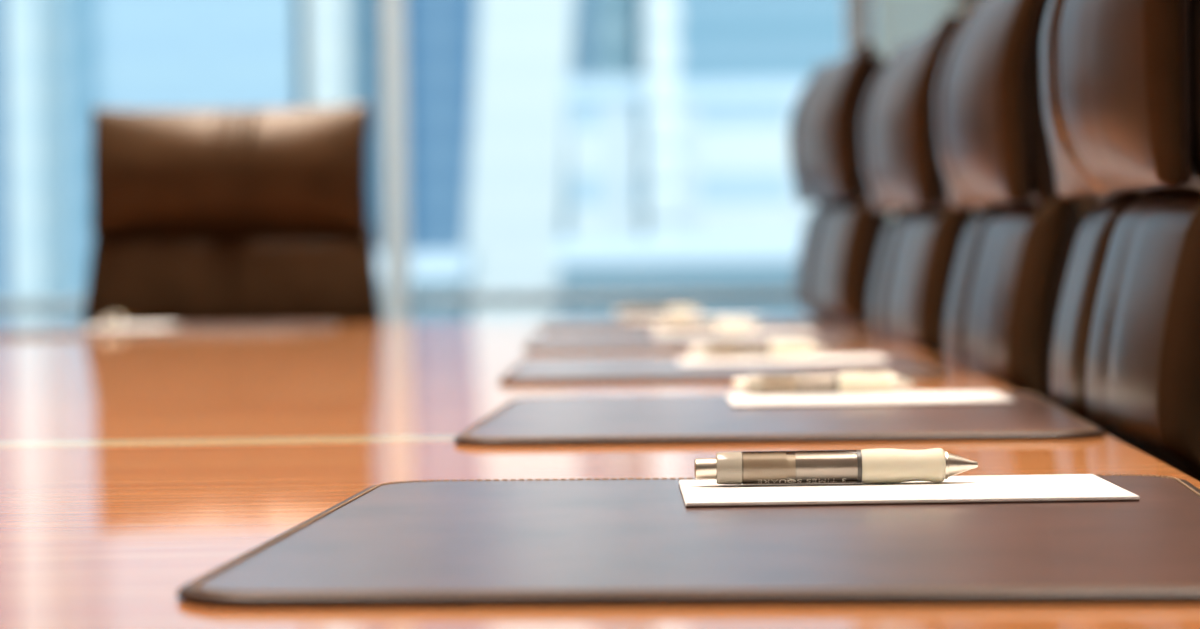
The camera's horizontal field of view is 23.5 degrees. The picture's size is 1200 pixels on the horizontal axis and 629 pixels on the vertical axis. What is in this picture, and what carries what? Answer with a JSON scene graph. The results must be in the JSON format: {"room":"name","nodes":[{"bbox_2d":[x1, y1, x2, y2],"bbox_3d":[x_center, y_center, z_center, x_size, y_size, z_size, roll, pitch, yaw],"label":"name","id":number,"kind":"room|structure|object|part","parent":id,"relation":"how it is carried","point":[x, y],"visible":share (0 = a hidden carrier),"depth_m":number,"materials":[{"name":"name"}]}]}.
{"room":"conference room","nodes":[
{"label":"conference room","id":0,"kind":"room"},
{"bbox_2d":[1075,196,1098,218],"bbox_3d":[1.313,-0.674,6.811,0.854,2.700,0.150,-1,1,0],"label":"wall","id":1,"kind":"structure","parent":0,"point":[1086,204],"depth_m":6.75,"materials":[{"name":"brown"}]},
{"bbox_2d":[874,0,958,220],"bbox_3d":[0.727,-1.075,6.676,0.195,1.775,0.060,-1,1,0],"label":"roller blind","id":2,"kind":"object","parent":1,"relation":"attached to","point":[896,22],"visible":0.04,"depth_m":6.69,"materials":[{"name":"grey fabric"}]},
{"bbox_2d":[958,0,979,215],"bbox_3d":[0.746,-0.665,6.801,0.281,2.700,0.150,-1,1,0],"label":"window","id":3,"kind":"structure","parent":1,"relation":"in","point":[965,7],"depth_m":6.72,"materials":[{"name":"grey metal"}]},
{"bbox_3d":[-1.412,0.882,2.122,6.750,0.100,9.800,-1,1,0],"label":"floor","id":4,"kind":"structure","parent":0,"visible":0},
{"bbox_2d":[0,0,411,322],"bbox_3d":[-0.999,-0.639,6.801,1.081,2.700,0.150,-1,1,0],"label":"window","id":5,"kind":"structure","parent":4,"relation":"on","point":[393,13],"depth_m":6.74,"materials":[{"name":"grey metal"}]},
{"bbox_2d":[82,103,382,325],"bbox_3d":[-0.637,0.196,4.770,0.580,1.102,0.568,-1,1,2],"label":"chair","id":6,"kind":"object","parent":4,"relation":"on","point":[256,215],"visible":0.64,"depth_m":4.95,"materials":[{"name":"brown leather"}]},
{"bbox_3d":[-0.632,0.064,4.982,0.520,0.426,0.073,-1,1,2],"label":"backrest","id":7,"kind":"part","parent":6,"relation":"part of","materials":[{"name":"brown leather"}]},
{"bbox_2d":[0,317,1199,628],"bbox_3d":[-0.768,0.452,2.098,2.211,0.740,5.179,-1,1,3],"label":"conference table","id":8,"kind":"object","parent":4,"relation":"on","point":[134,468],"visible":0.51,"depth_m":1.66,"materials":[{"name":"brown wood"}]},
{"bbox_2d":[0,322,339,336],"bbox_3d":[-0.645,0.022,4.362,0.475,0.005,0.400,-1,1,0],"label":"desk pad","id":9,"kind":"object","parent":8,"relation":"on","point":[55,331],"visible":0.95,"depth_m":4.24,"materials":[{"name":"brown"}]},
{"bbox_2d":[78,324,181,329],"bbox_3d":[-0.716,0.019,4.412,0.125,0.002,0.200,-1,1,0],"label":"notepad","id":10,"kind":"object","parent":9,"relation":"on","point":[140,326],"visible":1,"depth_m":4.37,"materials":[{"name":"white paper"}]},
{"bbox_2d":[101,315,122,326],"bbox_3d":[-0.748,0.010,4.431,0.017,0.017,0.133,-1,1,0],"label":"pen","id":11,"kind":"object","parent":10,"relation":"on","point":[113,320],"visible":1,"depth_m":4.39,"materials":[{"name":"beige plastic"}]},
{"bbox_2d":[539,316,824,330],"bbox_3d":[0.112,0.013,4.292,0.400,0.005,0.475,-1,1,-2],"label":"desk pad","id":12,"kind":"object","parent":8,"relation":"on","point":[613,324],"visible":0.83,"depth_m":4.18,"materials":[{"name":"brown"}]},
{"bbox_2d":[625,317,761,321],"bbox_3d":[0.140,0.007,4.372,0.200,0.002,0.125,-1,1,-1],"label":"notepad","id":13,"kind":"object","parent":12,"relation":"on","point":[698,318],"visible":0.99,"depth_m":4.34,"materials":[{"name":"white paper"}]},
{"bbox_2d":[615,307,702,317],"bbox_3d":[0.090,-0.002,4.411,0.133,0.017,0.017,-1,1,1],"label":"pen","id":14,"kind":"object","parent":13,"relation":"on","point":[671,312],"visible":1,"depth_m":4.41,"materials":[{"name":"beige plastic"}]},
{"bbox_2d":[177,474,1199,606],"bbox_3d":[0.068,0.089,1.202,0.400,0.005,0.475,-1,1,5],"label":"desk pad","id":15,"kind":"object","parent":8,"relation":"on","point":[613,541],"visible":0.91,"depth_m":1.09,"materials":[{"name":"leather"}]},
{"bbox_2d":[679,474,1139,507],"bbox_3d":[0.138,0.081,1.338,0.200,0.002,0.125,-1,1,0],"label":"notepad","id":16,"kind":"object","parent":15,"relation":"on","point":[1057,488],"visible":0.94,"depth_m":1.31,"materials":[{"name":"white paper"}]},
{"bbox_2d":[694,448,977,484],"bbox_3d":[0.111,0.072,1.362,0.133,0.017,0.017,-1,1,0],"label":"pen","id":17,"kind":"object","parent":16,"relation":"on","point":[880,465],"visible":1,"depth_m":1.36,"materials":[{"name":"beige plastic"}]},
{"bbox_2d":[524,330,870,350],"bbox_3d":[0.111,0.031,3.537,0.400,0.005,0.475,-1,1,0],"label":"desk pad","id":18,"kind":"object","parent":8,"relation":"on","point":[825,338],"visible":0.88,"depth_m":3.44,"materials":[{"name":"brown"}]},
{"bbox_2d":[654,331,817,337],"bbox_3d":[0.168,0.025,3.622,0.200,0.002,0.125,-1,1,0],"label":"notepad","id":19,"kind":"object","parent":18,"relation":"on","point":[783,333],"visible":1,"depth_m":3.59,"materials":[{"name":"white paper"}]},
{"bbox_2d":[654,320,758,332],"bbox_3d":[0.135,0.015,3.662,0.133,0.017,0.017,-1,1,1],"label":"pen","id":20,"kind":"object","parent":19,"relation":"on","point":[701,326],"visible":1,"depth_m":3.66,"materials":[{"name":"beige plastic"}]},
{"bbox_2d":[498,353,949,383],"bbox_3d":[0.114,0.050,2.762,0.400,0.005,0.475,-1,1,1],"label":"desk pad","id":21,"kind":"object","parent":8,"relation":"on","point":[545,370],"visible":0.84,"depth_m":2.66,"materials":[{"name":"brown"}]},
{"bbox_2d":[677,356,889,365],"bbox_3d":[0.177,0.045,2.812,0.200,0.002,0.125,-1,1,1],"label":"notepad","id":22,"kind":"object","parent":21,"relation":"on","point":[813,359],"visible":1,"depth_m":2.78,"materials":[{"name":"white paper"}]},
{"bbox_2d":[690,341,824,357],"bbox_3d":[0.155,0.035,2.852,0.133,0.017,0.017,-1,1,2],"label":"pen","id":23,"kind":"object","parent":22,"relation":"on","point":[772,349],"visible":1,"depth_m":2.85,"materials":[{"name":"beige plastic"}]},
{"bbox_2d":[454,391,1104,445],"bbox_3d":[0.120,0.069,1.982,0.400,0.005,0.475,-1,1,3],"label":"desk pad","id":24,"kind":"object","parent":8,"relation":"on","point":[645,419],"visible":0.88,"depth_m":1.87,"materials":[{"name":"brown"}]},
{"bbox_2d":[727,391,1014,406],"bbox_3d":[0.195,0.062,2.112,0.200,0.002,0.125,-1,1,1],"label":"notepad","id":25,"kind":"object","parent":24,"relation":"on","point":[964,397],"visible":0.98,"depth_m":2.09,"materials":[{"name":"white paper"}]},
{"bbox_2d":[733,372,911,394],"bbox_3d":[0.166,0.052,2.152,0.133,0.017,0.017,-1,1,1],"label":"pen","id":26,"kind":"object","parent":25,"relation":"on","point":[849,383],"visible":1,"depth_m":2.15,"materials":[{"name":"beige plastic"}]},
{"bbox_2d":[409,0,870,307],"bbox_3d":[0.073,-0.655,6.801,1.116,2.700,0.150,-1,1,0],"label":"window","id":27,"kind":"structure","parent":4,"relation":"on","point":[856,13],"depth_m":6.79,"materials":[{"name":"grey metal"}]},
{"bbox_2d":[788,42,889,331],"bbox_3d":[0.131,0.167,4.294,0.568,1.102,0.580,-1,1,-3],"label":"chair","id":28,"kind":"object","parent":4,"relation":"on","point":[842,236],"visible":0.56,"depth_m":4.09,"materials":[{"name":"leather"}]},
{"bbox_3d":[0.344,0.037,4.304,0.073,0.426,0.520,-1,1,-3],"label":"backrest","id":29,"kind":"part","parent":28,"relation":"part of","materials":[{"name":"brown leather"}]},
{"bbox_2d":[861,14,974,360],"bbox_3d":[0.167,0.207,3.533,0.568,1.102,0.580,-1,1,-1],"label":"chair","id":30,"kind":"object","parent":4,"relation":"on","point":[918,253],"visible":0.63,"depth_m":3.33,"materials":[{"name":"leather"}]},
{"bbox_3d":[0.381,0.077,3.534,0.073,0.426,0.520,-1,1,-1],"label":"backrest","id":31,"kind":"part","parent":30,"relation":"part of","materials":[{"name":"brown leather"}]},
{"bbox_2d":[934,0,1084,402],"bbox_3d":[0.167,0.231,2.764,0.568,1.102,0.580,-1,1,1],"label":"chair","id":32,"kind":"object","parent":4,"relation":"on","point":[993,148],"visible":0.59,"depth_m":2.54,"materials":[{"name":"leather"}]},
{"bbox_3d":[0.380,0.101,2.758,0.073,0.426,0.520,-1,1,1],"label":"backrest","id":33,"kind":"part","parent":32,"relation":"part of","materials":[{"name":"brown leather"}]},
{"bbox_2d":[1040,0,1199,481],"bbox_3d":[0.151,0.252,1.987,0.568,1.102,0.580,-1,1,2],"label":"chair","id":34,"kind":"object","parent":4,"relation":"on","point":[1120,79],"visible":0.79,"depth_m":1.80,"materials":[{"name":"leather"}]},
{"bbox_3d":[0.364,0.122,1.978,0.073,0.426,0.520,-1,1,2],"label":"backrest","id":35,"kind":"part","parent":34,"relation":"part of","materials":[{"name":"brown leather"}]},
{"label":"outside","id":36,"kind":"structure","parent":0,"visible":0},
{"bbox_3d":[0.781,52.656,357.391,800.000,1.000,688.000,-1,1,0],"label":"ground","id":37,"kind":"structure","parent":36,"visible":0},
{"bbox_2d":[0,0,9,327],"bbox_3d":[-58.266,-19.843,244.418,17.541,151.200,10.300,-1,1,0],"label":"office tower","id":38,"kind":"structure","parent":37,"relation":"on","point":[4,237],"depth_m":240.77,"materials":[{"name":"blue glass"}]},
{"bbox_2d":[4,0,72,327],"bbox_3d":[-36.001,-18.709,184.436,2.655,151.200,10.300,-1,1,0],"label":"office tower","id":39,"kind":"structure","parent":37,"relation":"on","point":[35,31],"depth_m":180.02,"materials":[{"name":"glass"}]},
{"bbox_2d":[66,0,88,325],"bbox_3d":[-39.983,-19.504,219.425,4.840,151.200,10.300,-1,1,0],"label":"office tower","id":40,"kind":"structure","parent":37,"relation":"on","point":[78,181],"depth_m":214.77,"materials":[{"name":"blue glass"}]},
{"bbox_2d":[84,0,306,261],"bbox_3d":[-28.317,-19.310,204.380,15.133,151.200,10.400,-1,1,0],"label":"office tower","id":41,"kind":"structure","parent":37,"relation":"on","point":[140,54],"depth_m":199.61,"materials":[{"name":"blue glass"}]},
{"bbox_2d":[306,0,357,106],"bbox_3d":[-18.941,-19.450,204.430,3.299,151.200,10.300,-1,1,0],"label":"office tower","id":42,"kind":"structure","parent":37,"relation":"on","point":[331,25],"depth_m":199.66,"materials":[{"name":"concrete"}]},
{"bbox_2d":[357,0,383,252],"bbox_3d":[-20.118,-20.652,254.415,5.271,151.200,10.300,-1,1,0],"label":"office tower","id":43,"kind":"structure","parent":37,"relation":"on","point":[368,11],"depth_m":249.63,"materials":[{"name":"blue glass"}]},
{"bbox_2d":[375,251,476,322],"bbox_3d":[-9.598,27.362,137.555,7.999,60.598,10.300,-1,1,0],"label":"low rise","id":44,"kind":"structure","parent":37,"relation":"on","point":[431,272],"depth_m":132.00,"materials":[{"name":"glass"}]},
{"bbox_2d":[406,0,478,251],"bbox_3d":[-15.262,-24.212,274.336,8.354,157.200,10.300,-1,1,0],"label":"office tower","id":45,"kind":"structure","parent":37,"relation":"on","point":[441,34],"depth_m":269.65,"materials":[{"name":"blue glass"}]},
{"bbox_2d":[465,0,574,321],"bbox_3d":[-4.950,-19.536,199.431,17.892,151.200,10.300,-1,1,0],"label":"office tower","id":46,"kind":"structure","parent":37,"relation":"on","point":[525,47],"depth_m":194.79,"materials":[{"name":"concrete"}]},
{"bbox_2d":[556,0,596,319],"bbox_3d":[-2.174,-20.431,234.421,5.932,151.200,10.300,-1,1,0],"label":"office tower","id":47,"kind":"structure","parent":37,"relation":"on","point":[584,52],"depth_m":229.58,"materials":[{"name":"blue glass"}]},
{"bbox_2d":[563,77,642,237],"bbox_3d":[0.683,21.810,165.431,4.420,70.032,10.300,-1,1,0],"label":"office block","id":48,"kind":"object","parent":37,"relation":"on","point":[603,112],"visible":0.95,"depth_m":159.84,"materials":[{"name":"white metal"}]},
{"bbox_2d":[596,0,645,236],"bbox_3d":[1.508,-20.068,217.326,4.064,151.200,10.500,-1,1,0],"label":"office tower","id":49,"kind":"structure","parent":37,"relation":"on","point":[619,22],"depth_m":212.53,"materials":[{"name":"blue glass"}]},
{"bbox_2d":[642,0,683,236],"bbox_3d":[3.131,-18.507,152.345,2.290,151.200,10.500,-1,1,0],"label":"office tower","id":50,"kind":"structure","parent":37,"relation":"on","point":[662,54],"depth_m":147.47,"materials":[{"name":"stone"}]},
{"bbox_2d":[554,235,811,319],"bbox_3d":[6.382,26.851,137.548,16.038,61.146,10.300,-1,1,0],"label":"low rise","id":51,"kind":"structure","parent":37,"relation":"on","point":[753,261],"depth_m":132.00,"materials":[{"name":"blue metal"}]},
{"bbox_2d":[680,79,815,235],"bbox_3d":[10.954,21.769,165.434,12.558,69.811,10.300,-1,1,0],"label":"office block","id":52,"kind":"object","parent":37,"relation":"on","point":[737,180],"visible":0.26,"depth_m":159.84,"materials":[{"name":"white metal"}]},
{"bbox_2d":[679,0,874,80],"bbox_3d":[14.779,-21.048,249.416,17.894,151.200,10.300,-1,1,0],"label":"office tower","id":53,"kind":"structure","parent":37,"relation":"on","point":[719,39],"depth_m":244.50,"materials":[{"name":"blue glass"}]}
]}

